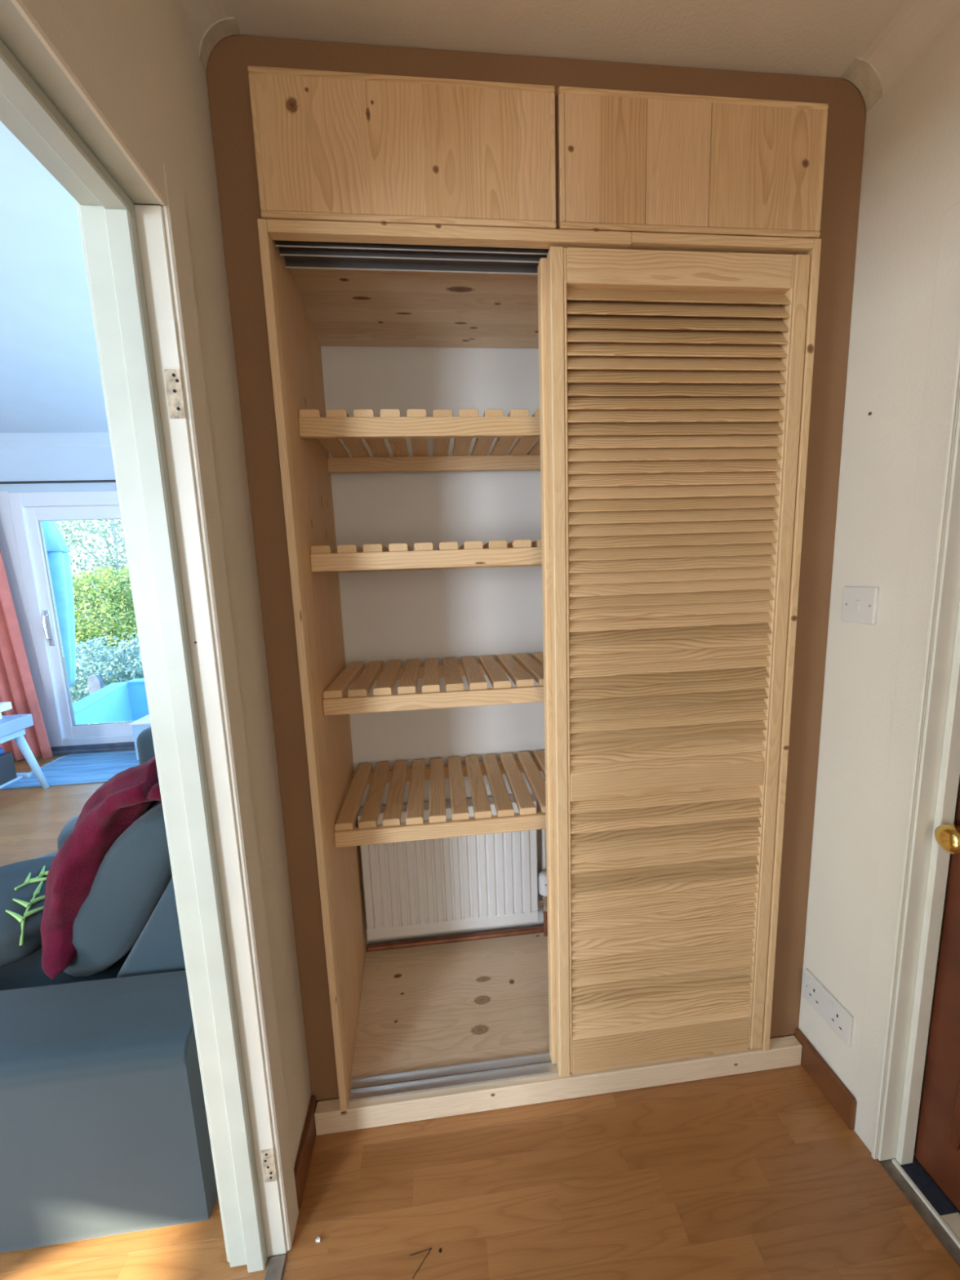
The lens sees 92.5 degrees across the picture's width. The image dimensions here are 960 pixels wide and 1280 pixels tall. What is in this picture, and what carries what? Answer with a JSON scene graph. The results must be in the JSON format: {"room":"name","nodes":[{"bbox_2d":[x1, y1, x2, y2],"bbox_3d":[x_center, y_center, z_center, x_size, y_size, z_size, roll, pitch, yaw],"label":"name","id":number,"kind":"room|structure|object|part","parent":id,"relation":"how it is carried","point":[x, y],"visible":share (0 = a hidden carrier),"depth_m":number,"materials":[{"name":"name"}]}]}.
{"room":"hallway","nodes":[
{"label":"hallway","id":0,"kind":"room"},
{"bbox_2d":[0,120,108,433],"bbox_3d":[-2.859,-1.325,0.546,4.490,0.300,6.530,-3,8,-5],"label":"ceiling","id":1,"kind":"structure","parent":0,"point":[51,378],"depth_m":1.97,"materials":[{"name":"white paint"}]},
{"bbox_2d":[0,447,116,492],"bbox_3d":[-3.065,-0.152,3.924,4.600,2.975,0.160,-3,8,-5],"label":"wall","id":2,"kind":"structure","parent":0,"point":[31,464],"depth_m":3.64,"materials":[{"name":"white paint"}]},
{"bbox_2d":[0,550,53,760],"bbox_3d":[-3.914,-0.083,3.620,0.688,2.156,0.102,-3,8,-5],"label":"curtain","id":3,"kind":"object","parent":2,"relation":"hanging from","point":[17,687],"visible":0.8,"depth_m":3.68,"materials":[{"name":"pink fabric"}]},
{"bbox_2d":[0,432,111,448],"bbox_3d":[-3.108,-1.564,3.596,4.390,0.085,0.085,-3,8,-5],"label":"trim","id":4,"kind":"structure","parent":2,"relation":"attached to","point":[15,440],"depth_m":3.58,"materials":[{"name":"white paint"}]},
{"bbox_2d":[0,480,115,484],"bbox_3d":[-2.990,-1.242,3.631,3.400,0.018,0.130,-3,8,-5],"label":"pole","id":5,"kind":"object","parent":2,"relation":"attached to","point":[73,481],"visible":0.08,"depth_m":3.54,"materials":[{"name":"metal"}]},
{"bbox_2d":[0,490,135,755],"bbox_3d":[-2.724,-0.150,3.880,2.270,2.160,0.165,-3,8,-5],"label":"glass door","id":6,"kind":"structure","parent":2,"relation":"in","point":[23,548],"depth_m":3.75,"materials":[{"name":"white plastic"}]},
{"bbox_3d":[-3.550,-0.094,3.769,0.040,0.300,0.056,-3,8,-5],"label":"door handle","id":7,"kind":"part","parent":6,"relation":"part of","materials":[{"name":"silver metal"}]},
{"bbox_3d":[-3.111,-0.136,3.861,0.985,1.915,0.050,-3,8,-5],"label":"sash","id":8,"kind":"part","parent":6,"relation":"part of","materials":[{"name":"white plastic"}]},
{"bbox_3d":[-2.602,0.886,4.026,2.100,0.060,0.140,-3,8,-5],"label":"sill","id":9,"kind":"part","parent":6,"relation":"part of","materials":[{"name":"grey wood"}]},
{"bbox_3d":[-3.107,-0.136,3.861,0.805,1.705,0.012,-3,8,-5],"label":"pane","id":10,"kind":"part","parent":6,"relation":"part of","materials":[{"name":"clear glass"}]},
{"bbox_2d":[57,0,318,1167],"bbox_3d":[-0.394,0.167,-0.320,0.105,2.575,3.715,-3,8,-5],"label":"wall","id":11,"kind":"structure","parent":0,"point":[144,48],"depth_m":0.86,"materials":[{"name":"beige paint"}]},
{"bbox_2d":[0,0,298,1279],"bbox_3d":[-0.456,0.346,0.426,0.128,2.011,0.912,-3,8,-5],"label":"door frame","id":12,"kind":"structure","parent":11,"relation":"in","point":[56,99],"depth_m":0.75,"materials":[{"name":"beige paint"}]},
{"bbox_3d":[-0.432,-0.621,0.292,0.011,0.062,0.787,-3,8,-5],"label":"architrave","id":13,"kind":"part","parent":12,"relation":"part of","materials":[{"name":"beige paint"}]},
{"bbox_3d":[-0.557,0.290,0.838,0.010,2.011,0.064,-3,8,-5],"label":"architrave","id":14,"kind":"part","parent":12,"relation":"part of","materials":[{"name":"white paint"}]},
{"bbox_3d":[-0.440,0.284,0.849,0.011,2.011,0.060,-3,8,-5],"label":"architrave","id":15,"kind":"part","parent":12,"relation":"part of","materials":[{"name":"beige paint"}]},
{"bbox_2d":[171,0,241,75],"bbox_3d":[-0.317,-0.866,-0.721,0.072,0.072,3.199,-3,8,-5],"label":"trim","id":16,"kind":"structure","parent":11,"relation":"attached to","point":[205,23],"depth_m":0.82,"materials":[{"name":"paint"}]},
{"bbox_2d":[293,1095,316,1208],"bbox_3d":[-0.417,1.220,1.103,0.013,0.086,0.167,-3,8,-5],"label":"baseboard","id":17,"kind":"structure","parent":11,"relation":"attached to","point":[303,1160],"depth_m":1.08,"materials":[{"name":"brown wood"}]},
{"bbox_2d":[320,346,547,952],"bbox_3d":[0.149,-0.147,1.627,1.580,2.600,0.100,-3,8,-5],"label":"wall","id":18,"kind":"structure","parent":0,"point":[403,615],"depth_m":1.53,"materials":[{"name":"white paint"}]},
{"bbox_2d":[357,771,547,951],"bbox_3d":[-0.072,0.802,1.640,0.689,0.646,0.080,-3,8,-5],"label":"radiator","id":19,"kind":"object","parent":18,"relation":"attached to","point":[455,883],"visible":0.77,"depth_m":1.62,"materials":[{"name":"white metal"}]},
{"bbox_2d":[358,793,535,813],"bbox_3d":[-0.111,0.582,1.619,0.616,0.018,0.040,-3,8,-5],"label":"grille","id":20,"kind":"object","parent":19,"relation":"attached to","point":[426,806],"depth_m":1.61,"materials":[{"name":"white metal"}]},
{"bbox_3d":[-0.100,0.806,1.617,0.616,0.385,0.024,-3,8,-5],"label":"fluted panel","id":21,"kind":"part","parent":19,"relation":"part of","materials":[{"name":"white metal"}]},
{"bbox_2d":[0,755,959,1279],"bbox_3d":[-1.988,1.366,0.984,5.841,0.061,6.270,-3,8,-5],"label":"floor","id":22,"kind":"structure","parent":0,"point":[752,1175],"depth_m":1.03,"materials":[{"name":"laminate"}]},
{"bbox_2d":[0,713,49,789],"bbox_3d":[-3.323,0.830,2.929,0.588,0.543,0.558,-3,8,-5],"label":"side table","id":23,"kind":"object","parent":22,"relation":"on","point":[11,726],"visible":1,"depth_m":3.14,"materials":[{"name":"grey paint"}]},
{"bbox_2d":[0,747,4,754],"bbox_3d":[-3.212,0.844,3.020,0.042,0.214,0.170,-3,8,-5],"label":"book","id":24,"kind":"object","parent":23,"relation":"on","point":[2,751],"visible":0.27,"depth_m":3.08,"materials":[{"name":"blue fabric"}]},
{"bbox_2d":[0,751,17,785],"bbox_3d":[-3.161,0.856,3.026,0.042,0.184,0.170,-3,8,-5],"label":"box","id":25,"kind":"object","parent":23,"relation":"on","point":[7,769],"visible":1,"depth_m":3.06,"materials":[{"name":"paper"}]},
{"bbox_2d":[0,775,22,788],"bbox_3d":[-3.322,0.972,2.966,0.400,0.014,0.350,-3,8,-5],"label":"shelf","id":26,"kind":"object","parent":23,"relation":"attached to","point":[18,777],"depth_m":3.08,"materials":[{"name":"blue paint"}]},
{"bbox_3d":[-3.112,0.850,3.190,0.139,0.414,0.051,-7,9,-28],"label":"leg","id":27,"kind":"part","parent":23,"relation":"part of","materials":[{"name":"blue paint"}]},
{"bbox_3d":[-3.286,0.519,2.961,0.195,0.060,0.220,-3,8,-5],"label":"storage box","id":28,"kind":"object","parent":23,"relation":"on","visible":0},
{"bbox_2d":[0,702,12,712],"bbox_3d":[-3.269,0.465,2.945,0.270,0.050,0.280,-3,8,-5],"label":"board","id":29,"kind":"object","parent":28,"relation":"on","point":[4,706],"visible":1,"depth_m":3.05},
{"bbox_2d":[0,750,139,789],"bbox_3d":[-2.677,0.972,3.622,1.595,0.010,0.625,-3,8,-5],"label":"rug","id":30,"kind":"object","parent":22,"relation":"on","point":[91,767],"visible":0.57,"depth_m":3.54,"materials":[{"name":"blue fabric"}]},
{"bbox_2d":[129,715,151,759],"bbox_3d":[-2.603,0.787,3.779,0.340,0.304,0.240,-3,8,-5],"label":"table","id":31,"kind":"object","parent":30,"relation":"on","point":[138,726],"visible":0.27,"depth_m":3.65,"materials":[{"name":"blue paint"}]},
{"bbox_3d":[-2.608,0.644,3.758,0.340,0.016,0.240,-3,8,-5],"label":"lid","id":32,"kind":"part","parent":31,"relation":"part of","materials":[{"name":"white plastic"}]},
{"bbox_2d":[0,726,217,1253],"bbox_3d":[-1.285,0.759,1.854,1.182,0.835,1.947,-3,8,-5],"label":"sofa","id":33,"kind":"object","parent":22,"relation":"on","point":[104,1131],"visible":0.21,"depth_m":0.98,"materials":[{"name":"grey fabric"}]},
{"bbox_2d":[0,855,55,967],"bbox_3d":[-1.321,0.754,1.278,0.407,0.165,0.404,-3,8,-5],"label":"cushion","id":34,"kind":"object","parent":33,"relation":"on","point":[22,883],"visible":0.56,"depth_m":1.20,"materials":[{"name":"grey fabric"}]},
{"bbox_2d":[0,850,133,991],"bbox_3d":[-1.308,0.907,1.471,0.737,0.172,0.729,-3,8,-5],"label":"seat cushion","id":35,"kind":"object","parent":33,"relation":"on","point":[27,972],"depth_m":1.18,"materials":[{"name":"grey fabric"}]},
{"bbox_2d":[57,813,79,850],"bbox_3d":[-1.391,0.784,2.210,0.760,0.216,0.816,-3,8,-5],"label":"cushion","id":36,"kind":"object","parent":33,"relation":"on","point":[68,827],"depth_m":1.84,"materials":[{"name":"grey fabric"}]},
{"bbox_2d":[40,755,161,979],"bbox_3d":[-0.886,0.531,1.296,0.480,0.509,0.426,-3,8,-5],"label":"throw blanket","id":37,"kind":"object","parent":33,"relation":"on","point":[126,797],"visible":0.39,"depth_m":1.11,"materials":[{"name":"red fabric"}]},
{"bbox_3d":[-1.197,1.068,1.026,1.173,0.455,0.212,-3,8,-5],"label":"arm","id":38,"kind":"part","parent":33,"relation":"part of","materials":[{"name":"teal fabric"}]},
{"bbox_2d":[63,800,172,977],"bbox_3d":[-0.948,0.612,1.463,0.412,0.464,0.684,-3,8,-5],"label":"cushion","id":39,"kind":"object","parent":33,"relation":"on","point":[131,880],"depth_m":1.13,"materials":[{"name":"grey fabric"}]},
{"bbox_3d":[-1.365,0.757,2.733,1.158,0.580,0.200,-3,8,-5],"label":"arm","id":40,"kind":"part","parent":33,"relation":"part of","materials":[{"name":"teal fabric"}]},
{"bbox_2d":[315,1236,319,1242],"bbox_3d":[-0.345,1.275,0.978,0.011,0.006,0.008,-3,8,-5],"label":"crumb","id":41,"kind":"object","parent":22,"relation":"on","point":[317,1239],"visible":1,"depth_m":0.98,"materials":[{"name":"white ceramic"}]},
{"bbox_2d":[206,35,866,1135],"bbox_3d":[0.174,-0.001,1.312,1.344,2.397,0.563,-3,8,-5],"label":"wardrobe","id":42,"kind":"object","parent":22,"relation":"on","point":[675,246],"visible":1,"depth_m":1.07,"materials":[{"name":"brown wood"}]},
{"bbox_3d":[-0.076,-0.504,1.091,0.680,0.043,0.020,-3,8,-5],"label":"rail","id":43,"kind":"part","parent":42,"relation":"part of","materials":[{"name":"brown wood"}]},
{"bbox_3d":[-0.066,-0.201,1.135,0.680,0.042,0.020,-3,8,-5],"label":"rail","id":44,"kind":"part","parent":42,"relation":"part of","materials":[{"name":"brown wood"}]},
{"bbox_3d":[-0.053,0.151,1.186,0.680,0.041,0.020,-3,8,-5],"label":"rail","id":45,"kind":"part","parent":42,"relation":"part of","materials":[{"name":"brown wood"}]},
{"bbox_3d":[-0.120,-0.554,1.447,0.696,0.043,0.020,-3,8,-5],"label":"rail","id":46,"kind":"part","parent":42,"relation":"part of","materials":[{"name":"brown wood"}]},
{"bbox_3d":[-0.110,-0.251,1.491,0.696,0.042,0.020,-3,8,-5],"label":"rail","id":47,"kind":"part","parent":42,"relation":"part of","materials":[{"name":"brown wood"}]},
{"bbox_3d":[-0.041,0.504,1.237,0.680,0.042,0.020,-3,8,-5],"label":"rail","id":48,"kind":"part","parent":42,"relation":"part of","materials":[{"name":"brown wood"}]},
{"bbox_3d":[-0.097,0.101,1.542,0.696,0.041,0.020,-3,8,-5],"label":"rail","id":49,"kind":"part","parent":42,"relation":"part of","materials":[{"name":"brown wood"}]},
{"bbox_3d":[-0.085,0.454,1.593,0.696,0.042,0.020,-3,8,-5],"label":"rail","id":50,"kind":"part","parent":42,"relation":"part of","materials":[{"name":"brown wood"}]},
{"bbox_3d":[-0.049,-0.808,0.919,0.720,0.022,0.024,-3,8,-5],"label":"header rail","id":51,"kind":"part","parent":42,"relation":"part of","materials":[{"name":"brown wood"}]},
{"bbox_3d":[0.214,1.160,1.281,1.129,0.020,0.071,-3,8,-5],"label":"board","id":52,"kind":"part","parent":42,"relation":"part of","materials":[{"name":"brown wood"}]},
{"bbox_3d":[0.205,1.150,1.355,1.132,0.020,0.077,-3,8,-5],"label":"board","id":53,"kind":"part","parent":42,"relation":"part of","materials":[{"name":"brown wood"}]},
{"bbox_3d":[0.195,1.139,1.430,1.136,0.020,0.075,-3,8,-5],"label":"board","id":54,"kind":"part","parent":42,"relation":"part of","materials":[{"name":"brown wood"}]},
{"bbox_3d":[0.186,1.129,1.504,1.139,0.020,0.073,-3,8,-5],"label":"board","id":55,"kind":"part","parent":42,"relation":"part of","materials":[{"name":"brown wood"}]},
{"bbox_3d":[0.177,1.118,1.581,1.143,0.020,0.081,-3,8,-5],"label":"board","id":56,"kind":"part","parent":42,"relation":"part of","materials":[{"name":"brown wood"}]},
{"bbox_3d":[0.166,1.106,1.662,1.146,0.020,0.083,-3,8,-5],"label":"board","id":57,"kind":"part","parent":42,"relation":"part of","materials":[{"name":"brown wood"}]},
{"bbox_3d":[0.489,1.087,1.249,0.496,0.109,0.028,-3,8,-5],"label":"rail","id":58,"kind":"part","parent":42,"relation":"part of","materials":[{"name":"brown wood"}]},
{"bbox_3d":[0.463,0.343,1.141,0.496,0.068,0.028,-3,8,-5],"label":"rail","id":59,"kind":"part","parent":42,"relation":"part of","materials":[{"name":"brown wood"}]},
{"bbox_3d":[0.423,-0.782,0.978,0.496,0.066,0.028,-3,8,-5],"label":"rail","id":60,"kind":"part","parent":42,"relation":"part of","materials":[{"name":"brown wood"}]},
{"bbox_3d":[0.510,-0.837,0.972,0.402,0.019,0.024,-3,8,-5],"label":"header rail","id":61,"kind":"part","parent":42,"relation":"part of","materials":[{"name":"brown wood"}]},
{"bbox_2d":[217,0,899,88],"bbox_3d":[0.297,-1.068,-0.425,1.580,0.200,3.915,-3,8,-5],"label":"ceiling","id":62,"kind":"structure","parent":0,"point":[805,37],"depth_m":0.86,"materials":[{"name":"paint"}]},
{"bbox_2d":[783,19,959,1097],"bbox_3d":[1.061,0.083,-0.185,0.129,2.600,3.715,-3,8,-5],"label":"wall","id":63,"kind":"structure","parent":0,"point":[910,176],"depth_m":1.01,"materials":[{"name":"beige paint"}]},
{"bbox_2d":[795,1028,857,1129],"bbox_3d":[0.910,1.156,1.219,0.013,0.086,0.185,-3,8,-5],"label":"baseboard","id":64,"kind":"structure","parent":63,"relation":"attached to","point":[838,1095],"depth_m":1.20,"materials":[{"name":"brown wood"}]},
{"bbox_2d":[803,968,853,1047],"bbox_3d":[0.903,0.954,1.199,0.011,0.086,0.144,-3,8,-5],"label":"power socket","id":65,"kind":"object","parent":63,"relation":"attached to","point":[835,1015],"visible":1,"depth_m":1.19,"materials":[{"name":"white plastic"}]},
{"bbox_2d":[806,975,810,983],"bbox_3d":[0.892,0.923,1.248,0.002,0.017,0.010,-3,8,-5],"label":"switch","id":66,"kind":"object","parent":65,"relation":"attached to","point":[808,977],"depth_m":1.25,"materials":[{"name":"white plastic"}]},
{"bbox_2d":[829,1000,833,1008],"bbox_3d":[0.899,0.933,1.177,0.002,0.017,0.010,-3,8,-5],"label":"switch","id":67,"kind":"object","parent":65,"relation":"attached to","point":[831,1002],"depth_m":1.18,"materials":[{"name":"white plastic"}]},
{"bbox_2d":[840,586,879,624],"bbox_3d":[0.866,-0.080,1.051,0.012,0.083,0.083,-3,8,-5],"label":"light switch","id":68,"kind":"object","parent":63,"relation":"attached to","point":[860,604],"visible":1,"depth_m":1.04,"materials":[{"name":"white plastic"}]},
{"bbox_2d":[838,0,959,116],"bbox_3d":[0.950,-0.928,-0.601,0.072,0.072,3.199,-3,8,-5],"label":"trim","id":69,"kind":"structure","parent":63,"relation":"attached to","point":[913,28],"depth_m":0.89,"materials":[{"name":"paint"}]},
{"bbox_3d":[1.130,0.007,0.533,0.150,2.660,1.377,-3,8,-5],"label":"wall","id":70,"kind":"structure","parent":0,"visible":0},
{"bbox_2d":[853,201,959,1267],"bbox_3d":[1.071,0.297,0.568,0.288,2.080,0.937,-3,8,-5],"label":"door","id":71,"kind":"structure","parent":70,"relation":"in","point":[908,1097],"depth_m":0.97,"materials":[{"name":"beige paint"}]},
{"bbox_3d":[0.958,0.397,0.919,0.065,0.057,0.057,-3,8,-5],"label":"knob","id":72,"kind":"part","parent":71,"relation":"part of","materials":[{"name":"gold metal"}]},
{"bbox_3d":[1.019,0.812,0.795,0.008,0.592,0.312,-3,8,-5],"label":"panel moulding","id":73,"kind":"part","parent":71,"relation":"part of","materials":[{"name":"brown wood"}]},
{"label":"outside","id":74,"kind":"structure","parent":0,"visible":0},
{"bbox_3d":[-6.092,0.240,18.086,24.000,0.150,25.300,-3,8,-5],"label":"terrain","id":75,"kind":"structure","parent":74,"visible":0},
{"bbox_2d":[54,519,128,621],"bbox_3d":[-12.023,-2.667,15.209,7.217,6.850,3.665,-3,8,-5],"label":"tree","id":76,"kind":"object","parent":75,"relation":"on","point":[115,562],"visible":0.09,"depth_m":14.35,"materials":[{"name":"green plant"}]},
{"bbox_2d":[87,674,103,694],"bbox_3d":[-5.187,1.150,6.309,0.160,1.365,0.060,-3,8,-5],"label":"post","id":77,"kind":"object","parent":75,"relation":"on","point":[95,682],"visible":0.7,"depth_m":6.20,"materials":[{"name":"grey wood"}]},
{"bbox_2d":[69,632,143,720],"bbox_3d":[-6.477,0.804,8.650,3.428,1.940,1.656,-2,8,-1],"label":"shrub","id":78,"kind":"object","parent":75,"relation":"on","point":[126,664],"visible":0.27,"depth_m":8.16,"materials":[{"name":"green plant"}]},
{"bbox_2d":[71,566,142,686],"bbox_3d":[-9.487,-0.179,12.245,4.835,3.548,3.065,-3,8,-9],"label":"hedge","id":79,"kind":"object","parent":75,"relation":"on","point":[108,606],"visible":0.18,"depth_m":11.34,"materials":[{"name":"green plant"}]},
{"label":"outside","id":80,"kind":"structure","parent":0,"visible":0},
{"bbox_3d":[-3.793,1.166,4.864,10.000,0.150,1.470,-3,8,-5],"label":"paving","id":81,"kind":"object","parent":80,"visible":0},
{"bbox_2d":[41,520,75,687],"bbox_3d":[-4.457,-0.357,4.718,0.490,2.950,0.490,-6,9,-23],"label":"parasol","id":82,"kind":"object","parent":81,"relation":"on","point":[57,549],"visible":0.3,"depth_m":4.71,"materials":[{"name":"blue fabric"}]},
{"bbox_2d":[72,678,149,724],"bbox_3d":[-2.592,0.756,4.955,3.134,0.550,1.456,-3,8,-5],"label":"wall","id":83,"kind":"structure","parent":81,"relation":"on","point":[110,703],"depth_m":4.98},
{"bbox_3d":[-2.588,0.681,5.577,3.000,0.520,0.120,-3,8,-6],"label":"parapet panel","id":84,"kind":"part","parent":83,"relation":"part of","materials":[{"name":"blue"}]}
]}

